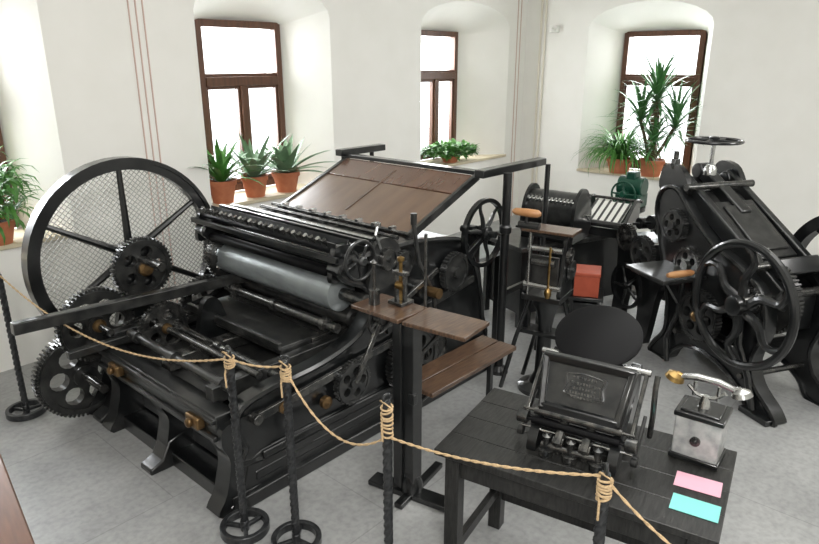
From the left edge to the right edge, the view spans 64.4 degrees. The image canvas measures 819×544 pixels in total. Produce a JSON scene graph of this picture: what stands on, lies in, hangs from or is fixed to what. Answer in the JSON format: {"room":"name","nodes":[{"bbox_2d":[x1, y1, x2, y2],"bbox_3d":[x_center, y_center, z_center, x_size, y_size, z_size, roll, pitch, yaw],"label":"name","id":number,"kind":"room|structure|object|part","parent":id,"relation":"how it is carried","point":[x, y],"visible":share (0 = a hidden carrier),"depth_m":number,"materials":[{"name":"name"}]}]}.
{"room":"printing museum","nodes":[
{"label":"printing museum","id":0,"kind":"room"},
{"bbox_2d":[0,0,527,371],"bbox_3d":[-2.183,-1.498,6.065,0.750,3.700,10.800,15,24,39],"label":"wall","id":1,"kind":"structure","parent":0,"point":[351,69],"depth_m":5.84,"materials":[{"name":"paint"}]},
{"bbox_2d":[0,127,18,227],"bbox_3d":[-3.594,-1.057,4.741,0.120,1.680,1.060,15,24,39],"label":"window","id":2,"kind":"structure","parent":1,"relation":"in","point":[2,149],"depth_m":5.16,"materials":[{"name":"brown wood"}]},
{"bbox_2d":[0,228,74,250],"bbox_3d":[-3.355,-0.179,4.846,0.485,0.035,1.497,15,24,39],"label":"windowsill","id":3,"kind":"structure","parent":1,"relation":"attached to","point":[18,233],"depth_m":5.07,"materials":[{"name":"paint"}]},
{"bbox_2d":[0,145,43,245],"bbox_3d":[-3.105,-0.555,4.801,0.656,0.709,0.791,15,24,39],"label":"bush","id":4,"kind":"object","parent":3,"relation":"on","point":[7,222],"visible":0.98,"depth_m":4.82,"materials":[{"name":"green plant"}]},
{"bbox_2d":[0,217,15,245],"bbox_3d":[-3.099,-0.301,4.875,0.286,0.180,0.286,15,24,39],"label":"pot","id":5,"kind":"object","parent":4,"relation":"on","point":[8,231],"depth_m":4.84,"materials":[{"name":"ceramic"}]},
{"bbox_2d":[127,0,163,287],"bbox_3d":[-2.246,-1.300,5.456,0.006,3.700,0.010,15,24,39],"label":"trim","id":6,"kind":"structure","parent":1,"relation":"attached to","point":[127,0],"depth_m":5.40,"materials":[{"name":"beige paint"}]},
{"bbox_2d":[134,0,171,300],"bbox_3d":[-2.206,-1.313,5.499,0.006,3.700,0.010,15,24,39],"label":"trim","id":7,"kind":"structure","parent":1,"relation":"attached to","point":[134,0],"depth_m":5.45,"materials":[{"name":"beige paint"}]},
{"bbox_2d":[141,0,177,302],"bbox_3d":[-2.166,-1.327,5.541,0.006,3.700,0.010,15,24,39],"label":"trim","id":8,"kind":"structure","parent":1,"relation":"attached to","point":[141,0],"depth_m":5.51,"materials":[{"name":"beige paint"}]},
{"bbox_2d":[194,18,285,190],"bbox_3d":[-1.724,-1.705,6.737,0.120,1.680,1.000,15,24,39],"label":"window","id":9,"kind":"structure","parent":1,"relation":"in","point":[240,82],"depth_m":6.68,"materials":[{"name":"brown wood"}]},
{"bbox_2d":[211,183,305,206],"bbox_3d":[-1.499,-0.822,6.827,0.485,0.035,1.557,15,24,39],"label":"windowsill","id":10,"kind":"structure","parent":1,"relation":"attached to","point":[240,198],"depth_m":6.61,"materials":[{"name":"paint"}]},
{"bbox_2d":[188,136,278,203],"bbox_3d":[-1.736,-0.987,6.207,0.931,0.660,1.179,15,24,39],"label":"agave","id":11,"kind":"object","parent":10,"relation":"on","point":[222,186],"visible":0.8,"depth_m":6.19,"materials":[{"name":"plant"}]},
{"bbox_2d":[210,177,236,203],"bbox_3d":[-1.812,-0.785,6.300,0.286,0.220,0.286,15,24,39],"label":"pot","id":12,"kind":"object","parent":11,"relation":"on","point":[222,189],"depth_m":6.21,"materials":[{"name":"ceramic"}]},
{"bbox_2d":[212,134,300,197],"bbox_3d":[-1.492,-1.101,6.565,0.948,0.657,1.087,15,24,39],"label":"agave","id":13,"kind":"object","parent":10,"relation":"on","point":[253,189],"visible":0.83,"depth_m":6.48,"materials":[{"name":"plant"}]},
{"bbox_2d":[240,174,267,197],"bbox_3d":[-1.567,-0.875,6.591,0.275,0.210,0.275,15,24,39],"label":"pot","id":14,"kind":"object","parent":13,"relation":"on","point":[253,189],"depth_m":6.51,"materials":[{"name":"ceramic"}]},
{"bbox_2d":[250,134,333,192],"bbox_3d":[-1.219,-1.135,6.795,0.967,0.580,0.994,15,24,39],"label":"agave","id":15,"kind":"object","parent":10,"relation":"on","point":[286,182],"visible":0.86,"depth_m":6.73,"materials":[{"name":"plant"}]},
{"bbox_2d":[271,170,299,192],"bbox_3d":[-1.299,-0.958,6.849,0.296,0.210,0.296,15,24,39],"label":"pot","id":16,"kind":"object","parent":15,"relation":"on","point":[286,182],"depth_m":6.75,"materials":[{"name":"ceramic"}]},
{"bbox_2d":[420,30,457,159],"bbox_3d":[0.338,-2.420,8.938,0.120,1.680,0.920,15,24,39],"label":"window","id":17,"kind":"structure","parent":1,"relation":"in","point":[433,77],"depth_m":9.00,"materials":[{"name":"brown wood"}]},
{"bbox_2d":[420,154,505,169],"bbox_3d":[0.616,-1.556,9.085,0.485,0.035,1.896,15,24,39],"label":"trim","id":18,"kind":"structure","parent":1,"relation":"attached to","point":[474,158],"depth_m":9.07,"materials":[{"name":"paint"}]},
{"bbox_2d":[442,154,457,162],"bbox_3d":[0.550,-1.538,8.843,0.265,0.100,0.265,15,24,39],"label":"pot","id":19,"kind":"object","parent":18,"relation":"on","point":[453,160],"depth_m":8.76,"materials":[{"name":"ceramic"}]},
{"bbox_2d":[421,138,479,162],"bbox_3d":[0.542,-1.639,8.819,0.715,0.306,0.982,15,24,39],"label":"potted plant","id":20,"kind":"object","parent":18,"relation":"on","point":[449,151],"visible":1,"depth_m":8.69,"materials":[{"name":"green plant"}]},
{"bbox_2d":[511,1,518,161],"bbox_3d":[1.532,-2.610,9.489,0.006,3.700,0.012,15,24,39],"label":"trim","id":21,"kind":"structure","parent":1,"relation":"attached to","point":[518,1],"depth_m":9.43,"materials":[{"name":"beige paint"}]},
{"bbox_2d":[511,3,521,215],"bbox_3d":[1.586,-2.629,9.546,0.006,3.700,0.012,15,24,39],"label":"trim","id":22,"kind":"structure","parent":1,"relation":"attached to","point":[521,3],"depth_m":9.59,"materials":[{"name":"beige paint"}]},
{"bbox_2d":[0,215,818,543],"bbox_3d":[1.022,1.068,4.319,9.100,0.100,12.000,15,24,39],"label":"floor","id":23,"kind":"structure","parent":0,"point":[76,480],"depth_m":3.72,"materials":[{"name":"stone"}]},
{"bbox_2d":[0,454,34,543],"bbox_3d":[-1.239,1.354,1.665,0.720,0.995,2.000,-14,23,-37],"label":"wooden desk","id":24,"kind":"object","parent":23,"relation":"on","point":[14,529],"visible":1,"depth_m":1.95,"materials":[{"name":"brown wood"}]},
{"bbox_2d":[0,274,46,421],"bbox_3d":[-2.629,0.473,4.306,0.250,1.039,0.250,15,24,39],"label":"barrier post","id":25,"kind":"object","parent":23,"relation":"on","point":[23,405],"visible":0.91,"depth_m":4.36,"materials":[{"name":"metal"}]},
{"bbox_2d":[0,275,235,387],"bbox_3d":[-1.733,0.302,3.613,2.166,0.236,0.061,11,21,31],"label":"rope","id":26,"kind":"object","parent":25,"relation":"hanging from","point":[230,366],"visible":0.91,"depth_m":3.38,"materials":[{"name":"fabric"}]},
{"bbox_2d":[219,345,269,543],"bbox_3d":[-0.847,0.835,3.192,0.250,1.039,0.250,15,24,39],"label":"barrier post","id":27,"kind":"object","parent":23,"relation":"on","point":[243,512],"visible":0.99,"depth_m":3.25,"materials":[{"name":"metal"}]},
{"bbox_2d":[233,359,291,397],"bbox_3d":[-0.697,0.472,3.006,0.326,0.184,0.058,5,19,14],"label":"rope","id":28,"kind":"object","parent":27,"relation":"hanging from","point":[287,372],"visible":0.98,"depth_m":2.96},
{"bbox_2d":[10,144,550,518],"bbox_3d":[-0.728,0.052,4.587,1.970,1.717,3.474,15,24,39],"label":"press","id":29,"kind":"object","parent":23,"relation":"on","point":[287,279],"visible":0.89,"depth_m":4.17,"materials":[{"name":"black metal"}]},
{"bbox_3d":[-1.830,0.743,4.325,0.120,0.544,0.446,15,24,39],"label":"leg","id":30,"kind":"part","parent":29,"relation":"part of","materials":[{"name":"black metal"}]},
{"bbox_3d":[-1.512,0.122,4.357,0.060,0.164,2.083,15,24,39],"label":"guide rail","id":31,"kind":"part","parent":29,"relation":"part of","materials":[{"name":"metal"}]},
{"bbox_3d":[-1.737,0.394,4.290,0.050,0.050,1.000,15,24,39],"label":"guide rail","id":32,"kind":"part","parent":29,"relation":"part of","materials":[{"name":"metal"}]},
{"bbox_3d":[-1.367,0.871,3.933,0.120,0.544,0.446,15,24,39],"label":"leg","id":33,"kind":"part","parent":29,"relation":"part of","materials":[{"name":"black metal"}]},
{"bbox_3d":[-1.175,0.176,4.961,0.070,0.100,2.200,15,24,39],"label":"bed rail","id":34,"kind":"part","parent":29,"relation":"part of","materials":[{"name":"metal"}]},
{"bbox_3d":[-1.361,0.509,3.806,1.160,0.080,0.080,15,24,39],"label":"cross rod","id":35,"kind":"part","parent":29,"relation":"part of","materials":[{"name":"metal"}]},
{"bbox_3d":[-1.329,0.835,3.967,1.300,0.360,0.080,15,24,39],"label":"plate","id":36,"kind":"part","parent":29,"relation":"part of","materials":[{"name":"black metal"}]},
{"bbox_3d":[-1.248,0.033,5.031,0.125,1.013,2.264,15,24,39],"label":"frame","id":37,"kind":"part","parent":29,"relation":"part of","materials":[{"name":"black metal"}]},
{"bbox_3d":[-0.757,0.305,4.611,0.100,0.080,2.100,15,24,39],"label":"bed rail","id":38,"kind":"part","parent":29,"relation":"part of","materials":[{"name":"metal"}]},
{"bbox_3d":[-1.162,0.477,4.032,1.160,0.088,0.088,15,24,39],"label":"cross rod","id":39,"kind":"part","parent":29,"relation":"part of","materials":[{"name":"metal"}]},
{"bbox_3d":[-0.897,1.000,3.534,0.120,0.544,0.446,15,24,39],"label":"leg","id":40,"kind":"part","parent":29,"relation":"part of","materials":[{"name":"black metal"}]},
{"bbox_3d":[-0.339,0.406,4.252,0.070,0.100,2.200,15,24,39],"label":"bed rail","id":41,"kind":"part","parent":29,"relation":"part of","materials":[{"name":"metal"}]},
{"bbox_3d":[-0.869,0.224,4.295,1.160,0.088,0.088,15,24,39],"label":"cross rod","id":42,"kind":"part","parent":29,"relation":"part of","materials":[{"name":"metal"}]},
{"bbox_3d":[-0.780,-0.353,4.418,1.500,0.024,0.024,15,24,39],"label":"tie rod","id":43,"kind":"part","parent":29,"relation":"part of","materials":[{"name":"metal"}]},
{"bbox_3d":[-0.187,0.325,4.132,0.125,1.013,2.264,15,24,39],"label":"frame","id":44,"kind":"part","parent":29,"relation":"part of","materials":[{"name":"black metal"}]},
{"bbox_3d":[-0.425,-1.076,5.724,0.080,0.055,0.540,15,24,39],"label":"rail","id":45,"kind":"part","parent":29,"relation":"part of","materials":[{"name":"black metal"}]},
{"bbox_3d":[-0.178,-0.211,3.804,0.035,0.180,0.081,8,20,24],"label":"lever","id":46,"kind":"part","parent":29,"relation":"part of","materials":[{"name":"metal"}]},
{"bbox_3d":[-0.158,-0.054,3.953,0.030,0.320,0.292,15,24,39],"label":"bearing plate","id":47,"kind":"part","parent":29,"relation":"part of","materials":[{"name":"metal"}]},
{"bbox_3d":[0.104,0.053,4.176,0.040,0.922,0.284,15,23,38],"label":"lever","id":48,"kind":"part","parent":29,"relation":"part of","materials":[{"name":"metal"}]},
{"bbox_3d":[0.749,0.210,5.535,0.050,0.780,0.050,15,24,39],"label":"table leg","id":49,"kind":"part","parent":29,"relation":"part of","materials":[{"name":"black metal"}]},
{"bbox_3d":[0.693,0.039,4.814,0.140,1.550,0.140,15,24,39],"label":"support post","id":50,"kind":"part","parent":29,"relation":"part of","materials":[{"name":"black metal"}]},
{"bbox_3d":[0.758,-0.771,4.785,0.080,0.055,0.840,15,24,39],"label":"rail","id":51,"kind":"part","parent":29,"relation":"part of","materials":[{"name":"black metal"}]},
{"bbox_3d":[1.059,-0.087,5.204,0.040,1.550,0.040,15,24,39],"label":"support post","id":52,"kind":"part","parent":29,"relation":"part of","materials":[{"name":"black metal"}]},
{"bbox_2d":[271,354,321,543],"bbox_3d":[-0.565,0.865,3.099,0.250,1.039,0.250,0,18,2],"label":"barrier post","id":53,"kind":"object","parent":23,"relation":"on","point":[295,525],"visible":0.97,"depth_m":3.15,"materials":[{"name":"metal"}]},
{"bbox_2d":[288,375,393,445],"bbox_3d":[-0.324,0.597,2.800,0.632,0.295,0.061,12,22,33],"label":"rope","id":54,"kind":"object","parent":53,"relation":"hanging from","point":[389,410],"visible":0.94,"depth_m":2.64,"materials":[{"name":"fabric"}]},
{"bbox_2d":[382,393,392,543],"bbox_3d":[-0.091,0.977,2.755,0.250,1.039,0.250,-14,23,-36],"label":"barrier post","id":55,"kind":"object","parent":23,"relation":"on","point":[387,444],"visible":0.94,"depth_m":2.71,"materials":[{"name":"metal"}]},
{"bbox_2d":[391,437,613,520],"bbox_3d":[0.286,0.674,2.386,0.914,0.184,0.061,11,21,29],"label":"rope","id":56,"kind":"object","parent":55,"relation":"hanging from","point":[605,490],"visible":0.98,"depth_m":2.23,"materials":[{"name":"fabric"}]},
{"bbox_2d":[351,233,515,511],"bbox_3d":[0.294,0.449,3.699,0.723,1.460,1.144,15,24,39],"label":"stand","id":57,"kind":"object","parent":23,"relation":"on","point":[411,379],"visible":0.93,"depth_m":3.48,"materials":[{"name":"black metal"}]},
{"bbox_2d":[369,259,379,305],"bbox_3d":[-0.187,0.050,3.431,0.060,0.250,0.060,15,24,39],"label":"can","id":58,"kind":"object","parent":57,"relation":"on","point":[374,293],"visible":1,"depth_m":3.43,"materials":[{"name":"metal"}]},
{"bbox_3d":[-0.108,0.190,3.444,0.340,0.022,0.240,15,24,39],"label":"shelf","id":59,"kind":"part","parent":57,"relation":"part of","materials":[{"name":"brown wood"}]},
{"bbox_2d":[388,256,413,307],"bbox_3d":[-0.046,0.041,3.436,0.100,0.265,0.100,15,24,39],"label":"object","id":60,"kind":"object","parent":57,"relation":"on","point":[400,299],"visible":1,"depth_m":3.43,"materials":[{"name":"metal"}]},
{"bbox_3d":[-0.004,1.211,3.651,0.448,0.030,0.433,-2,18,-7],"label":"foot plate","id":61,"kind":"part","parent":57,"relation":"part of","materials":[{"name":"black metal"}]},
{"bbox_3d":[0.003,0.732,3.474,0.150,1.000,0.120,15,24,39],"label":"upright post","id":62,"kind":"part","parent":57,"relation":"part of","materials":[{"name":"black metal"}]},
{"bbox_3d":[0.117,0.771,3.707,0.061,0.260,0.441,11,21,31],"label":"support arm","id":63,"kind":"part","parent":57,"relation":"part of","materials":[{"name":"black metal"}]},
{"bbox_3d":[0.084,-0.001,3.386,0.018,0.410,0.018,15,24,39],"label":"rod","id":64,"kind":"part","parent":57,"relation":"part of","materials":[{"name":"metal"}]},
{"bbox_3d":[0.146,0.361,3.369,0.287,0.251,0.049,-2,18,-6],"label":"support arm","id":65,"kind":"part","parent":57,"relation":"part of","materials":[{"name":"black metal"}]},
{"bbox_3d":[0.181,0.257,3.237,0.360,0.022,0.250,12,22,33],"label":"shelf","id":66,"kind":"part","parent":57,"relation":"part of","materials":[{"name":"brown wood"}]},
{"bbox_3d":[0.523,0.750,4.260,0.030,0.540,0.030,15,24,39],"label":"plank leg","id":67,"kind":"part","parent":57,"relation":"part of","materials":[{"name":"black metal"}]},
{"bbox_2d":[499,208,581,398],"bbox_3d":[0.962,0.211,4.601,0.532,1.362,0.340,11,21,30],"label":"press","id":68,"kind":"object","parent":23,"relation":"on","point":[541,287],"visible":0.96,"depth_m":4.47,"materials":[{"name":"black metal"}]},
{"bbox_3d":[0.767,0.510,4.705,0.213,0.728,0.035,1,18,2],"label":"leg","id":69,"kind":"part","parent":68,"relation":"part of","materials":[{"name":"black metal"}]},
{"bbox_3d":[0.788,-0.399,4.367,0.200,0.057,0.058,11,21,30],"label":"roller handle","id":70,"kind":"part","parent":68,"relation":"part of","materials":[{"name":"brown wood"}]},
{"bbox_3d":[0.937,0.472,4.825,0.030,0.729,0.244,-13,22,-34],"label":"leg","id":71,"kind":"part","parent":68,"relation":"part of","materials":[{"name":"black metal"}]},
{"bbox_3d":[0.868,-0.085,4.566,0.024,0.454,0.263,11,21,30],"label":"frame","id":72,"kind":"part","parent":68,"relation":"part of","materials":[{"name":"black metal"}]},
{"bbox_3d":[0.919,-0.002,4.439,0.200,0.220,0.035,11,21,30],"label":"type plate","id":73,"kind":"part","parent":68,"relation":"part of","materials":[{"name":"metal"}]},
{"bbox_3d":[0.970,0.153,4.577,0.280,0.040,0.280,11,21,30],"label":"plate","id":74,"kind":"part","parent":68,"relation":"part of","materials":[{"name":"black metal"}]},
{"bbox_3d":[1.072,-0.046,4.446,0.024,0.454,0.263,11,21,30],"label":"frame","id":75,"kind":"part","parent":68,"relation":"part of","materials":[{"name":"black metal"}]},
{"bbox_3d":[1.165,0.517,4.686,0.197,0.727,0.032,0,18,-1],"label":"leg","id":76,"kind":"part","parent":68,"relation":"part of","materials":[{"name":"black metal"}]},
{"bbox_2d":[483,228,617,327],"bbox_3d":[1.412,-0.020,6.275,1.350,0.760,0.620,-9,20,-27],"label":"table","id":77,"kind":"object","parent":23,"relation":"on","point":[602,251],"visible":0.35,"depth_m":6.03,"materials":[{"name":"metal"}]},
{"bbox_3d":[0.743,0.019,6.220,0.050,0.720,0.050,-9,20,-27],"label":"leg","id":78,"kind":"part","parent":77,"relation":"part of","materials":[{"name":"black metal"}]},
{"bbox_3d":[0.989,0.161,5.784,0.050,0.720,0.050,-9,20,-27],"label":"leg","id":79,"kind":"part","parent":77,"relation":"part of","materials":[{"name":"black metal"}]},
{"bbox_2d":[516,183,591,244],"bbox_3d":[1.328,-0.518,5.816,0.625,0.470,0.614,13,22,35],"label":"rotary duplicator","id":80,"kind":"object","parent":77,"relation":"on","point":[567,209],"visible":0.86,"depth_m":5.78,"materials":[{"name":"black metal"}]},
{"bbox_3d":[1.146,-0.606,6.054,0.030,0.450,0.424,13,22,35],"label":"frame","id":81,"kind":"part","parent":80,"relation":"part of","materials":[{"name":"black metal"}]},
{"bbox_3d":[1.531,-0.517,5.782,0.030,0.450,0.424,13,22,35],"label":"frame","id":82,"kind":"part","parent":80,"relation":"part of","materials":[{"name":"black metal"}]},
{"bbox_2d":[589,194,643,237],"bbox_3d":[1.855,-0.528,6.125,0.520,0.300,0.470,13,22,35],"label":"machine","id":83,"kind":"object","parent":77,"relation":"on","point":[607,216],"visible":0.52,"depth_m":6.07,"materials":[{"name":"black metal"}]},
{"bbox_3d":[1.688,-0.611,6.250,0.030,0.220,0.438,13,22,35],"label":"frame","id":84,"kind":"part","parent":83,"relation":"part of","materials":[{"name":"black metal"}]},
{"bbox_3d":[1.983,-0.705,6.249,0.520,0.028,0.028,13,22,35],"label":"cross rod","id":85,"kind":"part","parent":83,"relation":"part of","materials":[{"name":"metal"}]},
{"bbox_3d":[2.041,-0.530,6.000,0.030,0.220,0.438,13,22,35],"label":"frame","id":86,"kind":"part","parent":83,"relation":"part of","materials":[{"name":"black metal"}]},
{"bbox_2d":[434,388,736,543],"bbox_3d":[0.736,1.102,2.838,1.100,0.750,0.626,10,21,29],"label":"work table","id":87,"kind":"object","parent":23,"relation":"on","point":[488,433],"visible":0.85,"depth_m":2.63,"materials":[{"name":"black wood"}]},
{"bbox_3d":[0.195,1.107,2.871,0.065,0.720,0.065,10,21,29],"label":"leg","id":88,"kind":"part","parent":87,"relation":"part of","materials":[{"name":"black wood"}]},
{"bbox_3d":[0.450,0.974,3.280,0.065,0.720,0.065,10,21,29],"label":"leg","id":89,"kind":"part","parent":87,"relation":"part of","materials":[{"name":"black wood"}]},
{"bbox_2d":[516,305,660,475],"bbox_3d":[0.791,0.473,2.764,0.531,0.501,0.571,10,21,29],"label":"press","id":90,"kind":"object","parent":87,"relation":"on","point":[588,397],"visible":1,"depth_m":2.67,"materials":[{"name":"black metal"}]},
{"bbox_3d":[0.517,0.607,2.842,0.025,0.150,0.187,10,21,29],"label":"lever","id":91,"kind":"part","parent":90,"relation":"part of","materials":[{"name":"metal"}]},
{"bbox_3d":[0.534,0.491,2.804,0.045,0.246,0.256,10,21,29],"label":"roller arm","id":92,"kind":"part","parent":90,"relation":"part of","materials":[{"name":"metal"}]},
{"bbox_3d":[0.601,0.531,2.818,0.040,0.357,0.376,10,21,29],"label":"frame","id":93,"kind":"part","parent":90,"relation":"part of","materials":[{"name":"black metal"}]},
{"bbox_3d":[0.735,0.687,2.766,0.320,0.030,0.120,10,21,29],"label":"plate","id":94,"kind":"part","parent":90,"relation":"part of","materials":[{"name":"black metal"}]},
{"bbox_3d":[0.715,0.470,2.660,0.170,0.110,0.074,10,21,29],"label":"emblem plate","id":95,"kind":"part","parent":90,"relation":"part of","materials":[{"name":"metal"}]},
{"bbox_3d":[0.885,0.583,2.658,0.040,0.357,0.376,10,21,29],"label":"frame","id":96,"kind":"part","parent":90,"relation":"part of","materials":[{"name":"black metal"}]},
{"bbox_3d":[0.916,0.561,2.588,0.045,0.246,0.256,10,21,29],"label":"roller arm","id":97,"kind":"part","parent":90,"relation":"part of","materials":[{"name":"metal"}]},
{"bbox_3d":[0.925,0.682,2.611,0.025,0.150,0.187,10,21,29],"label":"lever","id":98,"kind":"part","parent":90,"relation":"part of","materials":[{"name":"metal"}]},
{"bbox_3d":[0.972,0.544,2.590,0.025,0.308,0.092,7,19,21],"label":"lever handle","id":99,"kind":"part","parent":90,"relation":"part of","materials":[{"name":"metal"}]},
{"bbox_3d":[1.020,1.258,2.405,0.065,0.720,0.065,10,21,29],"label":"leg","id":100,"kind":"part","parent":87,"relation":"part of","materials":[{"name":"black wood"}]},
{"bbox_2d":[669,493,720,522],"bbox_3d":[1.040,0.857,2.367,0.165,0.002,0.100,10,21,29],"label":"paper card","id":101,"kind":"object","parent":87,"relation":"on","point":[704,510],"visible":1,"depth_m":2.37,"materials":[{"name":"teal"}]},
{"bbox_2d":[673,471,722,497],"bbox_3d":[1.110,0.815,2.499,0.165,0.002,0.100,10,20,28],"label":"paper card","id":102,"kind":"object","parent":87,"relation":"on","point":[689,481],"visible":1,"depth_m":2.49,"materials":[{"name":"pink"}]},
{"bbox_2d":[665,369,752,470],"bbox_3d":[1.185,0.587,2.631,0.330,0.355,0.182,13,22,34],"label":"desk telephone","id":103,"kind":"object","parent":87,"relation":"on","point":[701,424],"visible":1,"depth_m":2.60,"materials":[{"name":"paint"}]},
{"bbox_3d":[1.190,0.743,2.689,0.190,0.022,0.165,13,22,34],"label":"plate","id":104,"kind":"part","parent":103,"relation":"part of","materials":[{"name":"black metal"}]},
{"bbox_3d":[1.190,0.558,2.629,0.190,0.031,0.165,13,22,34],"label":"plate","id":105,"kind":"part","parent":103,"relation":"part of","materials":[{"name":"black metal"}]},
{"bbox_2d":[568,285,603,312],"bbox_3d":[1.476,0.388,5.503,0.280,0.460,0.300,5,19,16],"label":"stool","id":106,"kind":"object","parent":23,"relation":"on","point":[575,302],"visible":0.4,"depth_m":5.35,"materials":[{"name":"black metal"}]},
{"bbox_3d":[1.336,0.428,5.429,0.030,0.430,0.030,5,19,16],"label":"leg","id":107,"kind":"part","parent":106,"relation":"part of","materials":[{"name":"black metal"}]},
{"bbox_3d":[1.476,0.184,5.437,0.280,0.030,0.300,5,19,16],"label":"seat","id":108,"kind":"part","parent":106,"relation":"part of","materials":[{"name":"black metal"}]},
{"bbox_2d":[573,264,601,297],"bbox_3d":[1.476,0.072,5.401,0.210,0.205,0.250,5,19,16],"label":"storage box","id":109,"kind":"object","parent":106,"relation":"on","point":[587,277],"visible":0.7,"depth_m":5.30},
{"bbox_3d":[1.476,-0.011,5.373,0.210,0.030,0.250,5,19,16],"label":"lid","id":110,"kind":"part","parent":109,"relation":"part of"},
{"bbox_2d":[592,462,610,543],"bbox_3d":[0.652,1.124,2.304,0.250,1.039,0.250,4,18,11],"label":"barrier post","id":111,"kind":"object","parent":23,"relation":"on","point":[599,530],"visible":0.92,"depth_m":2.19,"materials":[{"name":"metal"}]},
{"bbox_2d":[610,483,670,543],"bbox_3d":[1.084,0.891,1.957,1.013,0.270,0.013,10,21,29],"label":"rope","id":112,"kind":"object","parent":111,"relation":"hanging from","point":[624,500],"visible":0.98,"depth_m":2.13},
{"bbox_2d":[611,170,648,295],"bbox_3d":[2.230,-0.407,6.673,0.400,1.250,0.429,15,24,39],"label":"machine","id":113,"kind":"object","parent":23,"relation":"on","point":[631,186],"visible":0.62,"depth_m":6.46,"materials":[{"name":"green metal"}]},
{"bbox_2d":[611,136,818,427],"bbox_3d":[2.345,-0.035,4.827,1.188,1.808,2.124,-6,19,-17],"label":"press","id":114,"kind":"object","parent":23,"relation":"on","point":[727,272],"visible":0.99,"depth_m":4.68,"materials":[{"name":"black metal"}]},
{"bbox_3d":[1.984,0.173,5.555,0.060,0.962,0.704,-6,19,-17],"label":"frame","id":115,"kind":"part","parent":114,"relation":"part of","materials":[{"name":"black metal"}]},
{"bbox_3d":[2.061,0.366,5.077,0.047,0.737,0.161,-3,18,-10],"label":"treadle arm","id":116,"kind":"part","parent":114,"relation":"part of","materials":[{"name":"black metal"}]},
{"bbox_2d":[671,151,680,168],"bbox_3d":[2.063,-0.867,5.032,0.050,0.140,0.050,-6,19,-17],"label":"cup","id":117,"kind":"object","parent":114,"relation":"on","point":[675,161],"depth_m":5.01,"materials":[{"name":"metal"}]},
{"bbox_3d":[1.923,0.014,4.616,0.225,0.051,0.052,-6,19,-17],"label":"crank handle","id":118,"kind":"part","parent":114,"relation":"part of","materials":[{"name":"brown wood"}]},
{"bbox_3d":[2.232,0.167,4.724,0.123,1.422,1.423,-6,19,-17],"label":"frame","id":119,"kind":"part","parent":114,"relation":"part of","materials":[{"name":"black metal"}]},
{"bbox_3d":[2.375,-0.624,4.955,0.120,0.354,0.557,-6,19,-17],"label":"pressure arm","id":120,"kind":"part","parent":114,"relation":"part of","materials":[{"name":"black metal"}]},
{"bbox_3d":[2.278,-0.288,4.672,0.080,0.714,1.126,-6,19,-17],"label":"pressure arm","id":121,"kind":"part","parent":114,"relation":"part of","materials":[{"name":"black metal"}]},
{"bbox_3d":[2.302,0.613,4.434,0.060,0.710,0.269,-6,19,-17],"label":"treadle arm","id":122,"kind":"part","parent":114,"relation":"part of","materials":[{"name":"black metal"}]},
{"bbox_3d":[2.471,0.424,4.973,0.440,0.050,0.600,-6,19,-17],"label":"plate","id":123,"kind":"part","parent":114,"relation":"part of","materials":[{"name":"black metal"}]},
{"bbox_3d":[2.735,0.115,4.882,0.123,1.422,1.423,-6,19,-17],"label":"frame","id":124,"kind":"part","parent":114,"relation":"part of","materials":[{"name":"black metal"}]},
{"bbox_3d":[2.686,-0.329,4.800,0.080,0.714,1.126,-6,19,-17],"label":"pressure arm","id":125,"kind":"part","parent":114,"relation":"part of","materials":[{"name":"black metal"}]},
{"bbox_2d":[517,0,818,255],"bbox_3d":[4.888,-1.941,7.429,7.900,3.700,0.750,15,24,39],"label":"wall","id":126,"kind":"structure","parent":0,"point":[760,81],"depth_m":7.93,"materials":[{"name":"paint"}]},
{"bbox_2d":[531,0,543,182],"bbox_3d":[1.866,-2.611,9.493,0.028,3.700,0.028,15,24,39],"label":"pipe","id":127,"kind":"object","parent":126,"relation":"attached to","point":[542,0],"visible":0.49,"depth_m":9.44,"materials":[{"name":"metal"}]},
{"bbox_2d":[535,0,547,182],"bbox_3d":[1.918,-2.597,9.449,0.028,3.700,0.028,15,24,39],"label":"pipe","id":128,"kind":"object","parent":126,"relation":"attached to","point":[546,0],"visible":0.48,"depth_m":9.40,"materials":[{"name":"beige paint"}]},
{"bbox_2d":[549,25,559,32],"bbox_3d":[2.006,-3.381,9.046,0.120,0.090,0.123,15,24,39],"label":"sensor","id":129,"kind":"object","parent":126,"relation":"attached to","point":[553,29],"visible":1,"depth_m":9.02,"materials":[{"name":"white plastic"}]},
{"bbox_2d":[576,167,660,180],"bbox_3d":[3.164,-1.359,8.998,1.617,0.035,0.485,15,24,39],"label":"trim","id":130,"kind":"structure","parent":126,"relation":"attached to","point":[605,170],"depth_m":9.16,"materials":[{"name":"paint"}]},
{"bbox_2d":[575,124,666,177],"bbox_3d":[2.903,-1.653,8.904,1.352,0.695,1.303,15,24,39],"label":"spider plant","id":131,"kind":"object","parent":130,"relation":"on","point":[617,158],"visible":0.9,"depth_m":8.75,"materials":[{"name":"green plant"}]},
{"bbox_3d":[2.895,-1.476,8.975,0.367,0.200,0.367,15,24,39],"label":"pot","id":132,"kind":"part","parent":131,"relation":"part of","materials":[{"name":"ceramic"}]},
{"bbox_2d":[600,48,703,176],"bbox_3d":[3.289,-2.064,8.457,1.632,1.640,1.265,15,24,39],"label":"yucca","id":133,"kind":"object","parent":130,"relation":"on","point":[658,84],"visible":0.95,"depth_m":8.43,"materials":[{"name":"plant"}]},
{"bbox_2d":[638,158,665,176],"bbox_3d":[3.237,-1.399,8.708,0.347,0.220,0.347,15,24,39],"label":"pot","id":134,"kind":"object","parent":130,"relation":"on","point":[659,162],"depth_m":8.61,"materials":[{"name":"ceramic"}]},
{"bbox_2d":[615,29,707,171],"bbox_3d":[3.388,-2.320,8.887,1.080,1.840,0.120,15,24,39],"label":"window","id":135,"kind":"structure","parent":126,"relation":"in","point":[687,154],"depth_m":8.71,"materials":[{"name":"brown wood"}]}
]}

